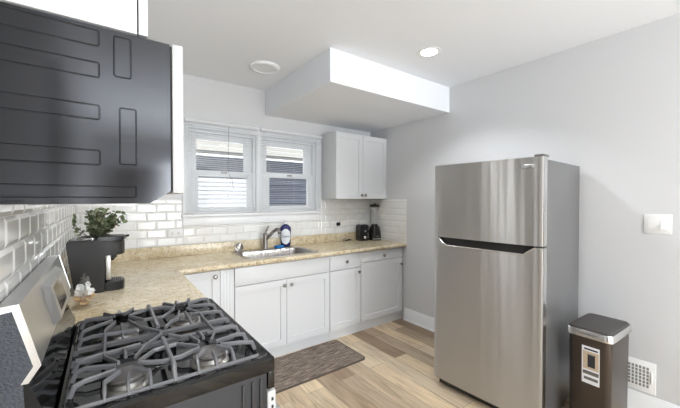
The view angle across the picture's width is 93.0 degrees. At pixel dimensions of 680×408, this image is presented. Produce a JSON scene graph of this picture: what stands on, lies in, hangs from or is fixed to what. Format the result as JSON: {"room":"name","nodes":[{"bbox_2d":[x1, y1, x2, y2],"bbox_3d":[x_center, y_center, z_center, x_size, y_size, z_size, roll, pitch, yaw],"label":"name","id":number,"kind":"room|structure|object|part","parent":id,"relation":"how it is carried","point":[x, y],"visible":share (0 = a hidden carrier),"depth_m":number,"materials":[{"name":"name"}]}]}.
{"room":"kitchen","nodes":[
{"label":"kitchen","id":0,"kind":"room"},
{"bbox_2d":[0,204,74,303],"bbox_3d":[0.418,0.154,-0.973,0.101,2.593,8.600,-1,1,-36],"label":"wall","id":1,"kind":"structure","parent":0,"point":[29,234],"depth_m":0.98,"materials":[{"name":"white tile"}]},
{"bbox_2d":[0,0,147,38],"bbox_3d":[-0.826,-0.798,1.032,0.288,0.742,0.759,-1,1,-36],"label":"upper cabinet","id":2,"kind":"object","parent":1,"relation":"attached to","point":[130,17],"visible":0.35,"depth_m":0.76,"materials":[{"name":"white paint"}]},
{"bbox_2d":[0,2,183,204],"bbox_3d":[-0.780,-0.214,1.074,0.403,0.424,0.761,-1,1,-36],"label":"microwave oven","id":3,"kind":"object","parent":2,"relation":"attached to","point":[90,114],"visible":1,"depth_m":0.74,"materials":[{"name":"black metal"}]},
{"bbox_3d":[-0.655,-0.230,1.166,0.027,0.394,0.759,-1,1,-36],"label":"door","id":4,"kind":"part","parent":3,"relation":"part of","materials":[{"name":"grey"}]},
{"bbox_3d":[-0.606,-0.794,0.958,0.020,0.737,0.378,-1,1,-36],"label":"door","id":5,"kind":"part","parent":2,"relation":"part of","materials":[{"name":"white paint"}]},
{"bbox_2d":[74,74,369,248],"bbox_3d":[-0.861,0.089,3.487,3.301,2.593,0.128,-1,1,-36],"label":"wall","id":6,"kind":"structure","parent":0,"point":[147,226],"depth_m":3.18,"materials":[{"name":"white tile"}]},
{"bbox_2d":[168,229,182,237],"bbox_3d":[-1.499,0.266,2.938,0.120,0.076,0.009,-1,1,-36],"label":"wall outlet","id":7,"kind":"object","parent":6,"relation":"attached to","point":[171,232],"visible":1,"depth_m":2.94,"materials":[{"name":"white plastic"}]},
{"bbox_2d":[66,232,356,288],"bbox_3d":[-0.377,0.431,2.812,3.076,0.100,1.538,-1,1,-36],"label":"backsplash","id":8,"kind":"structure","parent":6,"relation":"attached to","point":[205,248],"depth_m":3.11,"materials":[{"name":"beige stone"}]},
{"bbox_2d":[188,128,254,213],"bbox_3d":[-1.184,-0.310,3.240,0.655,0.802,0.096,-1,1,-36],"label":"window","id":9,"kind":"structure","parent":6,"relation":"in","point":[193,175],"depth_m":3.21,"materials":[{"name":"white paint"}]},
{"bbox_3d":[-1.189,-0.493,3.244,0.603,0.384,0.030,-1,1,-36],"label":"sash","id":10,"kind":"part","parent":9,"relation":"part of","materials":[{"name":"white paint"}]},
{"bbox_2d":[184,118,259,213],"bbox_3d":[-1.130,-0.350,3.155,0.714,0.875,0.040,-1,1,-36],"label":"window blind","id":11,"kind":"object","parent":9,"relation":"attached to","point":[188,120],"visible":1,"depth_m":3.13,"materials":[{"name":"white plastic"}]},
{"bbox_3d":[-1.132,0.081,3.164,0.708,0.012,0.026,-1,1,-36],"label":"rail","id":12,"kind":"part","parent":11,"relation":"part of","materials":[{"name":"white"}]},
{"bbox_3d":[-0.906,-0.343,3.301,0.002,0.838,0.001,-1,1,-36],"label":"ladder cord","id":13,"kind":"part","parent":11,"relation":"part of","materials":[{"name":"white fabric"}]},
{"bbox_3d":[-1.169,-0.126,3.223,0.603,0.399,0.030,-1,1,-36],"label":"sash","id":14,"kind":"part","parent":9,"relation":"part of","materials":[{"name":"white paint"}]},
{"bbox_2d":[74,199,369,248],"bbox_3d":[-0.836,0.218,3.433,3.088,0.536,0.008,-1,1,-36],"label":"tile backsplash","id":15,"kind":"structure","parent":6,"relation":"attached to","point":[147,226],"depth_m":3.03,"materials":[{"name":"white tile"}]},
{"bbox_2d":[182,118,321,213],"bbox_3d":[-0.870,-0.357,3.459,1.516,0.885,0.128,-1,1,-36],"label":"trim","id":16,"kind":"structure","parent":6,"relation":"attached to","point":[258,185],"depth_m":3.39,"materials":[{"name":"white paint"}]},
{"bbox_2d":[181,211,322,225],"bbox_3d":[-0.853,0.142,3.434,1.530,0.108,0.105,-1,1,-36],"label":"trim","id":17,"kind":"structure","parent":6,"relation":"attached to","point":[254,217],"depth_m":3.32,"materials":[{"name":"white paint"}]},
{"bbox_2d":[261,137,314,211],"bbox_3d":[-0.599,-0.316,3.668,0.675,0.802,0.096,-1,1,-36],"label":"window","id":18,"kind":"structure","parent":6,"relation":"in","point":[265,188],"depth_m":3.69,"materials":[{"name":"white paint"}]},
{"bbox_3d":[-0.603,-0.499,3.672,0.623,0.384,0.030,-1,1,-36],"label":"sash","id":19,"kind":"part","parent":18,"relation":"part of","materials":[{"name":"white paint"}]},
{"bbox_3d":[-0.584,-0.132,3.651,0.623,0.399,0.030,-1,1,-36],"label":"sash","id":20,"kind":"part","parent":18,"relation":"part of","materials":[{"name":"white paint"}]},
{"bbox_2d":[260,128,322,211],"bbox_3d":[-0.523,-0.357,3.601,0.764,0.875,0.035,-1,1,-36],"label":"window blind","id":21,"kind":"object","parent":18,"relation":"attached to","point":[261,129],"visible":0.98,"depth_m":3.57,"materials":[{"name":"white plastic"}]},
{"bbox_3d":[-0.524,0.075,3.608,0.758,0.012,0.026,-1,1,-36],"label":"rail","id":22,"kind":"part","parent":21,"relation":"part of","materials":[{"name":"white"}]},
{"bbox_2d":[331,221,338,226],"bbox_3d":[-0.057,0.248,3.991,0.120,0.076,0.009,-1,1,-36],"label":"wall outlet","id":23,"kind":"object","parent":6,"relation":"attached to","point":[333,223],"visible":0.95,"depth_m":3.98,"materials":[{"name":"white plastic"}]},
{"bbox_2d":[321,131,386,198],"bbox_3d":[0.191,-0.442,3.964,0.784,0.760,0.345,-1,1,-36],"label":"upper cabinet","id":24,"kind":"object","parent":6,"relation":"attached to","point":[353,166],"visible":1,"depth_m":3.80,"materials":[{"name":"white paint"}]},
{"bbox_3d":[0.110,-0.438,3.743,0.390,0.756,0.020,-1,1,-36],"label":"door","id":25,"kind":"part","parent":24,"relation":"part of","materials":[{"name":"white paint"}]},
{"bbox_3d":[0.427,-0.442,3.975,0.388,0.756,0.020,-1,1,-36],"label":"door","id":26,"kind":"part","parent":24,"relation":"part of","materials":[{"name":"white paint"}]},
{"bbox_2d":[147,0,679,131],"bbox_3d":[1.709,-1.077,-0.047,3.301,0.359,8.840,-1,1,-36],"label":"ceiling","id":27,"kind":"structure","parent":0,"point":[348,64],"depth_m":2.35,"materials":[{"name":"white paint"}]},
{"bbox_2d":[250,61,279,73],"bbox_3d":[-0.656,-1.188,2.819,0.256,0.020,0.256,-1,1,-36],"label":"smoke detector","id":28,"kind":"object","parent":27,"relation":"attached to","point":[263,67],"visible":1,"depth_m":2.80,"materials":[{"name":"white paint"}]},
{"bbox_2d":[417,46,441,57],"bbox_3d":[0.701,-1.191,2.534,0.188,0.006,0.188,-1,1,-36],"label":"recessed light","id":29,"kind":"object","parent":27,"relation":"in","point":[427,52],"visible":1,"depth_m":2.53,"materials":[{"name":"white plastic"}]},
{"bbox_2d":[274,318,568,407],"bbox_3d":[1.709,1.486,-0.010,3.301,0.100,8.840,-1,1,-36],"label":"floor","id":30,"kind":"structure","parent":0,"point":[397,369],"depth_m":2.56,"materials":[{"name":"wood"}]},
{"bbox_2d":[0,255,280,407],"bbox_3d":[-0.660,0.812,1.178,0.678,1.213,0.766,-1,1,-36],"label":"gas range","id":31,"kind":"object","parent":30,"relation":"on","point":[193,353],"visible":1,"depth_m":0.95,"materials":[{"name":"black metal"}]},
{"bbox_3d":[-0.691,0.464,0.678,0.046,0.154,0.003,-1,1,-36],"label":"panel","id":32,"kind":"part","parent":31,"relation":"part of","materials":[{"name":"grey metal"}]},
{"bbox_3d":[-0.688,0.311,0.682,0.057,0.170,0.005,-1,1,-36],"label":"panel","id":33,"kind":"part","parent":31,"relation":"part of","materials":[{"name":"grey metal"}]},
{"bbox_3d":[-0.682,0.300,0.685,0.070,0.173,0.005,-1,1,-36],"label":"trim","id":34,"kind":"part","parent":31,"relation":"part of","materials":[{"name":"silver metal"}]},
{"bbox_2d":[57,298,274,407],"bbox_3d":[-0.647,0.489,1.184,0.541,0.084,0.764,-1,1,-36],"label":"cooktop","id":35,"kind":"object","parent":31,"relation":"in","point":[176,354],"depth_m":1.01,"materials":[{"name":"grey metal"}]},
{"bbox_3d":[-0.442,0.558,1.335,0.024,0.058,0.754,-1,1,-36],"label":"control panel","id":36,"kind":"part","parent":31,"relation":"part of","materials":[{"name":"metal"}]},
{"bbox_3d":[-0.440,0.886,1.341,0.029,0.582,0.750,-1,1,-36],"label":"oven door","id":37,"kind":"part","parent":31,"relation":"part of","materials":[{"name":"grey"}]},
{"bbox_2d":[183,268,233,318],"bbox_3d":[-1.213,0.959,2.770,0.430,0.875,0.626,-1,1,-36],"label":"base cabinet","id":38,"kind":"object","parent":30,"relation":"on","point":[216,285],"visible":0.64,"depth_m":2.59,"materials":[{"name":"white paint"}]},
{"bbox_3d":[-1.090,0.914,2.524,0.290,0.755,0.020,-1,1,-36],"label":"door","id":39,"kind":"part","parent":38,"relation":"part of","materials":[{"name":"white paint"}]},
{"bbox_2d":[234,256,329,357],"bbox_3d":[-0.653,0.953,3.180,0.952,0.875,0.626,-1,1,-36],"label":"base cabinet","id":40,"kind":"object","parent":30,"relation":"on","point":[284,306],"visible":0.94,"depth_m":2.94,"materials":[{"name":"white paint"}]},
{"bbox_2d":[66,232,406,322],"bbox_3d":[-0.381,0.450,2.813,3.082,0.138,1.545,-1,1,-36],"label":"countertop","id":41,"kind":"structure","parent":40,"relation":"on","point":[154,276],"depth_m":2.62,"materials":[{"name":"beige stone"}]},
{"bbox_2d":[73,281,95,304],"bbox_3d":[-1.240,0.406,1.566,0.086,0.172,0.178,-1,1,-36],"label":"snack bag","id":42,"kind":"object","parent":41,"relation":"on","point":[80,289],"visible":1,"depth_m":1.54,"materials":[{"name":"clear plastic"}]},
{"bbox_2d":[66,234,128,294],"bbox_3d":[-1.386,0.338,1.861,0.288,0.312,0.160,-1,1,-36],"label":"coffee maker","id":43,"kind":"object","parent":41,"relation":"on","point":[89,259],"visible":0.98,"depth_m":1.79,"materials":[{"name":"black plastic"}]},
{"bbox_3d":[-1.339,0.197,1.893,0.135,0.024,0.156,-1,1,-36],"label":"lid","id":44,"kind":"part","parent":43,"relation":"part of","materials":[{"name":"black plastic"}]},
{"bbox_2d":[105,276,124,290],"bbox_3d":[-1.329,0.468,1.903,0.094,0.053,0.142,-1,1,-36],"label":"drip tray","id":45,"kind":"object","parent":43,"relation":"on","point":[113,283],"depth_m":1.85,"materials":[{"name":"black plastic"}]},
{"bbox_2d":[72,207,127,238],"bbox_3d":[-1.496,0.255,2.032,0.235,0.474,0.269,0,1,17],"label":"potted plant","id":46,"kind":"object","parent":41,"relation":"on","point":[98,224],"visible":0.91,"depth_m":2.00,"materials":[{"name":"green plant"}]},
{"bbox_2d":[235,242,243,250],"bbox_3d":[-1.012,0.432,3.244,0.091,0.089,0.041,-1,1,-36],"label":"strainer","id":47,"kind":"object","parent":41,"relation":"on","point":[239,246],"visible":0.92,"depth_m":3.23,"materials":[{"name":"silver metal"}]},
{"bbox_2d":[262,226,280,248],"bbox_3d":[-0.701,0.347,3.332,0.224,0.243,0.060,0,1,20],"label":"kitchen faucet","id":48,"kind":"object","parent":41,"relation":"on","point":[266,236],"visible":1,"depth_m":3.34,"materials":[{"name":"silver metal"}]},
{"bbox_3d":[-0.695,0.316,3.321,0.205,0.154,0.042,0,1,21],"label":"spout","id":49,"kind":"part","parent":48,"relation":"part of","materials":[{"name":"silver metal"}]},
{"bbox_2d":[232,246,317,259],"bbox_3d":[-0.639,0.558,3.189,0.730,0.174,0.492,-1,1,-36],"label":"sink","id":50,"kind":"object","parent":41,"relation":"in","point":[291,250],"visible":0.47,"depth_m":3.31,"materials":[{"name":"silver metal"}]},
{"bbox_2d":[280,224,290,246],"bbox_3d":[-0.594,0.319,3.522,0.118,0.294,0.072,0,1,-11],"label":"dish soap bottle","id":51,"kind":"object","parent":41,"relation":"on","point":[285,229],"visible":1,"depth_m":3.49,"materials":[{"name":"blue plastic"}]},
{"bbox_2d":[356,224,368,240],"bbox_3d":[0.290,0.359,4.102,0.126,0.208,0.141,0,1,-24],"label":"toaster","id":52,"kind":"object","parent":41,"relation":"on","point":[362,230],"visible":1,"depth_m":4.06,"materials":[{"name":"black plastic"}]},
{"bbox_2d":[368,204,380,240],"bbox_3d":[0.444,0.228,4.157,0.145,0.468,0.145,-1,1,-36],"label":"blender","id":53,"kind":"object","parent":41,"relation":"on","point":[374,229],"visible":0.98,"depth_m":4.11,"materials":[{"name":"black plastic"}]},
{"bbox_3d":[0.444,0.373,4.159,0.140,0.176,0.140,-1,1,-36],"label":"motor","id":54,"kind":"part","parent":53,"relation":"part of","materials":[{"name":"black plastic"}]},
{"bbox_3d":[-0.685,0.988,2.821,0.472,0.598,0.020,-1,1,-36],"label":"door","id":55,"kind":"part","parent":40,"relation":"part of","materials":[{"name":"white paint"}]},
{"bbox_3d":[-0.493,0.606,2.956,0.948,0.151,0.020,-1,1,-36],"label":"false drawer","id":56,"kind":"part","parent":40,"relation":"part of","materials":[{"name":"white paint"}]},
{"bbox_3d":[-0.301,0.984,3.102,0.473,0.598,0.020,-1,1,-36],"label":"door","id":57,"kind":"part","parent":40,"relation":"part of","materials":[{"name":"white paint"}]},
{"bbox_2d":[274,340,364,393],"bbox_3d":[-0.303,1.390,2.797,1.005,0.010,0.480,-1,1,-36],"label":"kitchen mat","id":58,"kind":"object","parent":30,"relation":"on","point":[297,368],"visible":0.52,"depth_m":2.80,"materials":[{"name":"brown fabric"}]},
{"bbox_2d":[328,252,360,340],"bbox_3d":[-0.104,0.947,3.581,0.401,0.875,0.626,-1,1,-36],"label":"base cabinet","id":59,"kind":"object","parent":30,"relation":"on","point":[345,269],"visible":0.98,"depth_m":3.36,"materials":[{"name":"white paint"}]},
{"bbox_3d":[0.056,0.600,3.357,0.397,0.151,0.020,-1,1,-36],"label":"drawer","id":60,"kind":"part","parent":59,"relation":"part of","materials":[{"name":"white paint"}]},
{"bbox_3d":[0.056,0.980,3.362,0.397,0.598,0.020,-1,1,-36],"label":"door","id":61,"kind":"part","parent":59,"relation":"part of","materials":[{"name":"white paint"}]},
{"bbox_2d":[359,247,402,330],"bbox_3d":[0.328,0.942,3.896,0.662,0.875,0.626,-1,1,-36],"label":"base cabinet","id":62,"kind":"object","parent":30,"relation":"on","point":[381,270],"visible":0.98,"depth_m":3.66,"materials":[{"name":"white paint"}]},
{"bbox_3d":[0.480,0.575,3.667,0.640,0.111,0.020,-1,1,-36],"label":"drawer","id":63,"kind":"part","parent":62,"relation":"part of","materials":[{"name":"white paint"}]},
{"bbox_2d":[434,154,579,407],"bbox_3d":[1.250,0.546,2.442,0.764,1.709,0.746,-1,1,-40],"label":"refrigerator","id":64,"kind":"object","parent":30,"relation":"on","point":[507,230],"visible":1,"depth_m":2.14,"materials":[{"name":"grey metal"}]},
{"bbox_3d":[1.002,1.361,2.250,0.030,0.046,0.685,-1,1,-40],"label":"kick plate","id":65,"kind":"part","parent":64,"relation":"part of","materials":[{"name":"black plastic"}]},
{"bbox_3d":[0.962,0.285,2.198,0.014,0.053,0.664,-1,1,-40],"label":"handle trim","id":66,"kind":"part","parent":64,"relation":"part of","materials":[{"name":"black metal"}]},
{"bbox_3d":[0.989,-0.019,2.219,0.076,0.541,0.745,-1,1,-40],"label":"freezer door","id":67,"kind":"part","parent":64,"relation":"part of","materials":[{"name":"silver metal"}]},
{"bbox_3d":[0.989,0.797,2.231,0.076,1.073,0.745,-1,1,-40],"label":"door","id":68,"kind":"part","parent":64,"relation":"part of","materials":[{"name":"silver metal"}]},
{"bbox_2d":[567,313,631,407],"bbox_3d":[1.649,1.079,2.061,0.406,0.645,0.242,-1,1,-34],"label":"trash bin","id":69,"kind":"object","parent":30,"relation":"on","point":[598,344],"visible":1,"depth_m":1.97,"materials":[{"name":"brown metal"}]},
{"bbox_2d":[583,350,598,372],"bbox_3d":[1.520,0.953,1.955,0.002,0.110,0.080,-1,1,-34],"label":"label","id":70,"kind":"object","parent":69,"relation":"on","point":[585,356],"depth_m":1.96,"materials":[{"name":"beige paper"}]},
{"bbox_3d":[1.522,1.064,1.957,0.001,0.017,0.070,-1,1,-34],"label":"barcode panel","id":71,"kind":"part","parent":69,"relation":"part of","materials":[{"name":"grey paper"}]},
{"bbox_3d":[1.660,0.779,2.064,0.359,0.045,0.223,-1,1,-34],"label":"lid","id":72,"kind":"part","parent":69,"relation":"part of","materials":[{"name":"grey"}]},
{"bbox_2d":[370,13,679,405],"bbox_3d":[2.990,0.126,0.906,0.128,2.593,8.600,-1,1,-36],"label":"wall","id":73,"kind":"structure","parent":0,"point":[608,107],"depth_m":2.34,"materials":[{"name":"white paint"}]},
{"bbox_2d":[370,199,406,242],"bbox_3d":[0.595,0.209,4.084,0.008,0.536,0.645,-1,1,-36],"label":"tile backsplash","id":74,"kind":"structure","parent":73,"relation":"attached to","point":[390,215],"depth_m":4.03,"materials":[{"name":"white tile"}]},
{"bbox_2d":[403,308,679,407],"bbox_3d":[3.118,1.356,0.631,0.028,0.142,7.975,-1,1,-36],"label":"baseboard","id":75,"kind":"structure","parent":73,"relation":"attached to","point":[635,399],"depth_m":2.19,"materials":[{"name":"white paint"}]},
{"bbox_2d":[628,356,655,395],"bbox_3d":[1.965,1.145,2.216,0.013,0.207,0.299,-1,1,-36],"label":"air vent","id":76,"kind":"object","parent":73,"relation":"in","point":[641,374],"visible":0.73,"depth_m":2.15,"materials":[{"name":"white plastic"}]},
{"bbox_2d":[644,214,671,234],"bbox_3d":[2.047,0.129,2.080,0.026,0.128,0.131,-1,1,-36],"label":"light switch","id":77,"kind":"object","parent":73,"relation":"attached to","point":[653,223],"visible":1,"depth_m":2.08,"materials":[{"name":"white plastic"}]},
{"label":"outside","id":78,"kind":"structure","parent":0,"visible":0},
{"bbox_3d":[0.949,1.810,3.526,18.000,0.550,26.000,-1,1,-36],"label":"ground","id":79,"kind":"structure","parent":78,"visible":0},
{"bbox_2d":[198,178,245,206],"bbox_3d":[-1.926,0.789,4.632,1.880,2.360,0.060,-1,1,-36],"label":"fence panel","id":80,"kind":"object","parent":79,"relation":"on","point":[236,198],"visible":0.04,"depth_m":4.74,"materials":[{"name":"white"}]},
{"bbox_2d":[196,139,305,205],"bbox_3d":[-1.789,-0.094,7.246,12.000,4.050,3.920,-1,1,-36],"label":"house","id":81,"kind":"structure","parent":79,"relation":"on","point":[219,165],"depth_m":5.66,"materials":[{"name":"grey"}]}
]}

